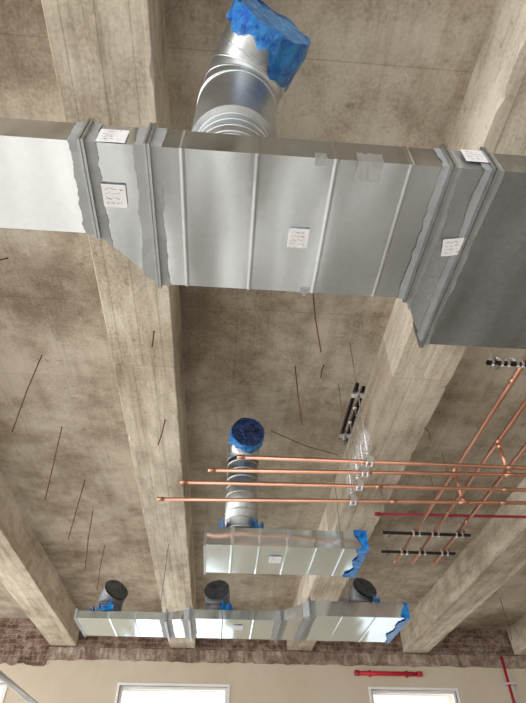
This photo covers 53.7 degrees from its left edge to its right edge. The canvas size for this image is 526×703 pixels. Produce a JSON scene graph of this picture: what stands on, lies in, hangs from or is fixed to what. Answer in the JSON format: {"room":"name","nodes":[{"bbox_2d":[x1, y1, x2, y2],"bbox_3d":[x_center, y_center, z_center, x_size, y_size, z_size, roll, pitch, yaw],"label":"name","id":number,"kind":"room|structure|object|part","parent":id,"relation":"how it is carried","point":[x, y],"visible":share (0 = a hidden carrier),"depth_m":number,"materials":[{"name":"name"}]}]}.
{"room":"construction site interior","nodes":[
{"label":"construction site interior","id":0,"kind":"room"},
{"bbox_2d":[0,0,525,629],"bbox_3d":[0.348,-0.673,3.526,17.000,0.250,16.100,3,-44,-3],"label":"ceiling","id":1,"kind":"structure","parent":0,"point":[374,72],"depth_m":4.23,"materials":[{"name":"concrete"}]},
{"bbox_2d":[11,355,41,431],"bbox_3d":[-1.729,0.287,3.822,0.018,0.728,0.017,3,-44,-3],"label":"hanging wire","id":2,"kind":"object","parent":1,"relation":"hanging from","point":[41,355],"visible":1,"depth_m":3.79,"materials":[{"name":"brown metal"}]},
{"bbox_2d":[0,471,79,645],"bbox_3d":[-2.695,-0.579,3.154,0.424,0.401,15.140,3,-44,-3],"label":"concrete beam","id":3,"kind":"structure","parent":1,"relation":"attached to","point":[27,572],"depth_m":6.59,"materials":[{"name":"beige concrete"}]},
{"bbox_2d":[45,427,61,499],"bbox_3d":[-1.817,0.953,4.518,0.063,0.727,0.019,3,-44,-3],"label":"wire","id":4,"kind":"object","parent":1,"relation":"hanging from","point":[61,427],"visible":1,"depth_m":4.48,"materials":[{"name":"brown metal"}]},
{"bbox_2d":[68,480,84,539],"bbox_3d":[-1.873,1.581,5.231,0.020,0.648,0.012,3,-44,-3],"label":"wire","id":5,"kind":"object","parent":1,"relation":"hanging from","point":[84,480],"visible":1,"depth_m":5.21,"materials":[{"name":"brown metal"}]},
{"bbox_2d":[85,510,92,569],"bbox_3d":[-1.908,2.055,5.707,0.077,0.676,0.008,3,-44,-3],"label":"wire","id":6,"kind":"object","parent":1,"relation":"hanging from","point":[92,510],"visible":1,"depth_m":5.71,"materials":[{"name":"metal"}]},
{"bbox_2d":[97,546,104,588],"bbox_3d":[-2.003,2.663,6.430,0.030,0.551,0.010,3,-44,-3],"label":"hanging wire","id":7,"kind":"object","parent":1,"relation":"hanging from","point":[104,546],"visible":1,"depth_m":6.40,"materials":[{"name":"metal"}]},
{"bbox_2d":[41,0,196,647],"bbox_3d":[-0.770,-0.481,3.256,0.424,0.401,15.140,3,-44,-3],"label":"concrete beam","id":8,"kind":"structure","parent":1,"relation":"attached to","point":[109,57],"depth_m":3.17,"materials":[{"name":"beige concrete"}]},
{"bbox_2d":[158,420,165,444],"bbox_3d":[-0.770,0.616,3.947,0.032,0.231,0.019,3,-44,-3],"label":"wire","id":9,"kind":"object","parent":8,"relation":"hanging from","point":[164,420],"visible":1,"depth_m":3.95,"materials":[{"name":"brown metal"}]},
{"bbox_2d":[74,544,409,643],"bbox_3d":[-0.213,2.365,5.307,3.106,0.875,0.830,3,-44,-3],"label":"duct","id":10,"kind":"object","parent":8,"relation":"hanging from","point":[363,618],"visible":1,"depth_m":4.96,"materials":[{"name":"metal"}]},
{"bbox_3d":[-1.029,2.381,5.389,0.028,0.785,0.024,3,-44,-3],"label":"hanger rod","id":11,"kind":"part","parent":10,"relation":"part of","materials":[{"name":"metal"}]},
{"bbox_2d":[0,0,525,348],"bbox_3d":[0.027,-0.777,2.127,4.800,1.091,0.974,3,-44,-3],"label":"duct","id":12,"kind":"object","parent":8,"relation":"hanging from","point":[225,201],"visible":1,"depth_m":1.72,"materials":[{"name":"metal"}]},
{"bbox_2d":[203,418,368,577],"bbox_3d":[0.154,1.086,4.270,1.180,1.262,0.617,3,-44,-3],"label":"duct","id":13,"kind":"object","parent":1,"relation":"hanging from","point":[240,546],"visible":0.91,"depth_m":3.85,"materials":[{"name":"metal"}]},
{"bbox_3d":[0.633,1.368,4.378,0.028,0.720,0.024,3,-44,-3],"label":"hanger rod","id":14,"kind":"part","parent":13,"relation":"part of","materials":[{"name":"metal"}]},
{"bbox_2d":[294,366,302,424],"bbox_3d":[0.270,0.328,3.974,0.036,0.576,0.016,3,-44,-3],"label":"hanging wire","id":15,"kind":"object","parent":1,"relation":"hanging from","point":[294,366],"visible":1,"depth_m":3.96,"materials":[{"name":"metal"}]},
{"bbox_2d":[271,431,337,454],"bbox_3d":[0.400,0.874,4.913,0.745,0.051,0.007,21,-48,-20],"label":"wire","id":16,"kind":"object","parent":1,"relation":"hanging from","point":[271,431],"visible":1,"depth_m":4.89,"materials":[{"name":"brown metal"}]},
{"bbox_2d":[312,293,321,351],"bbox_3d":[0.351,-0.209,3.413,0.026,0.577,0.018,3,-44,-3],"label":"hanging wire","id":17,"kind":"object","parent":1,"relation":"hanging from","point":[312,293],"visible":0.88,"depth_m":3.38,"materials":[{"name":"metal"}]},
{"bbox_2d":[338,342,373,505],"bbox_3d":[0.645,0.497,3.789,0.100,1.078,0.712,3,-44,-3],"label":"hanger","id":18,"kind":"object","parent":1,"relation":"hanging from","point":[364,467],"visible":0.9,"depth_m":3.62,"materials":[{"name":"black metal"}]},
{"bbox_2d":[157,496,525,504],"bbox_3d":[1.196,1.040,3.635,3.859,0.055,0.030,1,-44,-1],"label":"copper pipe","id":19,"kind":"object","parent":18,"relation":"attached to","point":[462,500],"visible":1,"depth_m":3.61,"materials":[{"name":"orange metal"}]},
{"bbox_3d":[0.627,0.465,4.146,0.026,0.537,0.022,3,-44,-3],"label":"threaded rod","id":20,"kind":"part","parent":18,"relation":"part of","materials":[{"name":"metal"}]},
{"bbox_3d":[0.627,0.645,3.974,0.100,0.010,0.050,3,-44,-3],"label":"washer plate","id":21,"kind":"part","parent":18,"relation":"part of","materials":[{"name":"metal"}]},
{"bbox_3d":[0.626,0.829,3.820,0.032,0.514,0.028,3,-44,-3],"label":"threaded rod","id":22,"kind":"part","parent":18,"relation":"part of","materials":[{"name":"metal"}]},
{"bbox_2d":[180,480,525,491],"bbox_3d":[1.193,0.915,3.486,3.484,0.027,0.028,2,-44,-2],"label":"copper pipe","id":23,"kind":"object","parent":18,"relation":"attached to","point":[377,486],"visible":1,"depth_m":3.46,"materials":[{"name":"orange metal"}]},
{"bbox_3d":[0.641,0.686,3.671,0.032,0.514,0.028,3,-44,-3],"label":"threaded rod","id":24,"kind":"part","parent":18,"relation":"part of","materials":[{"name":"metal"}]},
{"bbox_3d":[0.664,0.126,3.791,0.026,0.537,0.022,3,-44,-3],"label":"threaded rod","id":25,"kind":"part","parent":18,"relation":"part of","materials":[{"name":"metal"}]},
{"bbox_3d":[0.664,0.305,3.619,0.100,0.010,0.050,3,-44,-3],"label":"washer plate","id":26,"kind":"part","parent":18,"relation":"part of","materials":[{"name":"metal"}]},
{"bbox_3d":[0.654,0.566,3.545,0.032,0.514,0.028,3,-44,-3],"label":"threaded rod","id":27,"kind":"part","parent":18,"relation":"part of","materials":[{"name":"metal"}]},
{"bbox_3d":[0.663,0.479,3.455,0.032,0.514,0.028,3,-44,-3],"label":"threaded rod","id":28,"kind":"part","parent":18,"relation":"part of","materials":[{"name":"metal"}]},
{"bbox_2d":[208,468,525,476],"bbox_3d":[1.188,0.779,3.362,3.081,0.055,0.030,1,-44,-1],"label":"copper pipe","id":29,"kind":"object","parent":18,"relation":"attached to","point":[508,473],"visible":0.92,"depth_m":3.33,"materials":[{"name":"orange metal"}]},
{"bbox_2d":[237,455,525,469],"bbox_3d":[1.213,0.709,3.288,2.753,0.055,0.030,3,-44,-3],"label":"copper pipe","id":30,"kind":"object","parent":18,"relation":"attached to","point":[276,458],"visible":0.94,"depth_m":3.25,"materials":[{"name":"orange metal"}]},
{"bbox_2d":[287,0,525,649],"bbox_3d":[1.167,-0.382,3.359,0.424,0.401,15.140,3,-44,-3],"label":"concrete beam","id":31,"kind":"structure","parent":1,"relation":"attached to","point":[407,382],"depth_m":3.67,"materials":[{"name":"beige concrete"}]},
{"bbox_2d":[379,475,455,557],"bbox_3d":[1.433,1.573,5.058,0.691,0.875,0.028,3,-44,-3],"label":"hanger","id":32,"kind":"object","parent":1,"relation":"hanging from","point":[406,551],"visible":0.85,"depth_m":4.79,"materials":[{"name":"black metal"}]},
{"bbox_3d":[1.138,1.702,4.904,0.026,0.475,0.022,3,-44,-3],"label":"threaded rod","id":33,"kind":"part","parent":32,"relation":"part of","materials":[{"name":"metal"}]},
{"bbox_3d":[1.727,1.588,5.073,0.026,0.875,0.022,3,-44,-3],"label":"threaded rod","id":34,"kind":"part","parent":32,"relation":"part of","materials":[{"name":"metal"}]},
{"bbox_2d":[381,454,470,540],"bbox_3d":[1.421,1.302,4.775,0.772,0.875,0.028,3,-44,-3],"label":"hanger","id":35,"kind":"object","parent":1,"relation":"hanging from","point":[455,534],"visible":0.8,"depth_m":4.50,"materials":[{"name":"black metal"}]},
{"bbox_3d":[1.086,1.429,4.619,0.026,0.475,0.022,3,-44,-3],"label":"threaded rod","id":36,"kind":"part","parent":35,"relation":"part of","materials":[{"name":"metal"}]},
{"bbox_3d":[1.756,1.319,4.793,0.026,0.875,0.022,3,-44,-3],"label":"threaded rod","id":37,"kind":"part","parent":35,"relation":"part of","materials":[{"name":"metal"}]},
{"bbox_2d":[393,356,525,563],"bbox_3d":[1.479,0.204,2.966,0.035,0.226,5.536,3,-44,-3],"label":"copper pipe","id":38,"kind":"object","parent":35,"relation":"hanging from","point":[518,371],"visible":0.72,"depth_m":3.57,"materials":[{"name":"orange metal"}]},
{"bbox_2d":[375,512,525,517],"bbox_3d":[2.093,1.394,4.388,2.313,0.034,0.034,2,-44,-2],"label":"pipe","id":39,"kind":"object","parent":38,"relation":"on","point":[376,513],"visible":1,"depth_m":4.36,"materials":[{"name":"red metal"}]},
{"bbox_2d":[400,477,525,652],"bbox_3d":[3.129,-0.282,3.463,0.424,0.401,15.140,3,-44,-3],"label":"concrete beam","id":40,"kind":"structure","parent":1,"relation":"attached to","point":[497,552],"depth_m":6.65,"materials":[{"name":"beige concrete"}]},
{"bbox_2d":[486,347,525,369],"bbox_3d":[1.611,-0.200,3.207,0.711,0.875,0.028,3,-44,-3],"label":"hanger","id":41,"kind":"object","parent":1,"relation":"hanging from","point":[492,361],"visible":0.95,"depth_m":2.92,"materials":[{"name":"black metal"}]},
{"bbox_2d":[411,398,525,563],"bbox_3d":[1.646,0.208,2.970,0.035,0.226,5.524,3,-44,-3],"label":"copper pipe","id":42,"kind":"object","parent":41,"relation":"hanging from","point":[497,444],"visible":0.96,"depth_m":3.63,"materials":[{"name":"orange metal"}]},
{"bbox_2d":[431,443,525,565],"bbox_3d":[1.857,0.229,2.991,0.035,0.226,5.552,3,-44,-3],"label":"copper pipe","id":43,"kind":"object","parent":41,"relation":"hanging from","point":[522,450],"visible":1,"depth_m":4.19,"materials":[{"name":"orange metal"}]},
{"bbox_3d":[1.306,-0.071,3.052,0.026,0.475,0.022,3,-44,-3],"label":"threaded rod","id":44,"kind":"part","parent":41,"relation":"part of","materials":[{"name":"metal"}]},
{"bbox_2d":[507,615,525,654],"bbox_3d":[5.054,-0.184,3.566,0.424,0.401,15.140,3,-44,-3],"label":"concrete beam","id":45,"kind":"structure","parent":1,"relation":"attached to","point":[518,629],"depth_m":8.77,"materials":[{"name":"beige concrete"}]},
{"bbox_2d":[0,659,525,702],"bbox_3d":[-0.228,6.421,7.572,17.000,4.400,0.400,3,-44,-3],"label":"wall","id":46,"kind":"structure","parent":0,"point":[57,681],"depth_m":8.38,"materials":[{"name":"paint"}]},
{"bbox_2d":[0,680,7,702],"bbox_3d":[-4.879,6.077,7.216,1.820,2.605,0.125,3,-44,-3],"label":"window","id":47,"kind":"structure","parent":46,"relation":"in","point":[4,686],"depth_m":8.04,"materials":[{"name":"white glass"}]},
{"bbox_2d":[0,646,48,665],"bbox_3d":[-6.086,4.785,8.234,5.220,0.281,0.045,3,-44,-3],"label":"trim","id":48,"kind":"structure","parent":46,"relation":"attached to","point":[11,655],"depth_m":8.35,"materials":[{"name":"brick"}]},
{"bbox_2d":[115,682,229,702],"bbox_3d":[-1.414,6.253,7.401,1.770,2.605,0.125,3,-44,-3],"label":"window","id":49,"kind":"structure","parent":46,"relation":"in","point":[137,686],"depth_m":8.24,"materials":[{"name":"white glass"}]},
{"bbox_2d":[0,618,525,655],"bbox_3d":[-0.362,4.828,8.786,16.700,0.420,0.030,3,-44,-3],"label":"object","id":50,"kind":"structure","parent":46,"relation":"attached to","point":[13,631],"depth_m":8.72,"materials":[{"name":"brick"}]},
{"bbox_2d":[46,647,525,668],"bbox_3d":[2.242,5.171,8.706,11.480,0.186,0.055,3,-44,-3],"label":"trim","id":51,"kind":"structure","parent":46,"relation":"attached to","point":[54,653],"depth_m":8.59,"materials":[{"name":"concrete"}]},
{"bbox_2d":[354,670,422,677],"bbox_3d":[2.063,5.296,8.550,1.114,0.090,0.082,3,-44,-3],"label":"pipe","id":52,"kind":"object","parent":46,"relation":"attached to","point":[370,673],"visible":1,"depth_m":8.53,"materials":[{"name":"metal"}]},
{"bbox_2d":[368,687,460,702],"bbox_3d":[2.441,6.449,7.605,1.480,2.605,0.125,3,-44,-3],"label":"window","id":53,"kind":"structure","parent":46,"relation":"in","point":[379,690],"depth_m":8.45,"materials":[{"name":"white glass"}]},
{"bbox_2d":[500,656,518,702],"bbox_3d":[4.071,6.616,7.458,0.200,3.960,0.123,3,-44,-3],"label":"standpipe","id":54,"kind":"object","parent":46,"relation":"attached to","point":[509,683],"visible":1,"depth_m":8.52,"materials":[{"name":"red metal"}]},
{"bbox_3d":[0.348,2.667,0.327,17.000,0.200,16.100,3,-44,-3],"label":"floor","id":55,"kind":"structure","parent":0,"visible":0},
{"bbox_2d":[0,670,37,702],"bbox_3d":[-2.113,3.742,3.490,0.160,2.623,2.760,3,-44,-3],"label":"guard rail","id":56,"kind":"object","parent":55,"relation":"on","point":[5,679],"visible":1,"depth_m":4.42,"materials":[{"name":"metal"}]}
]}

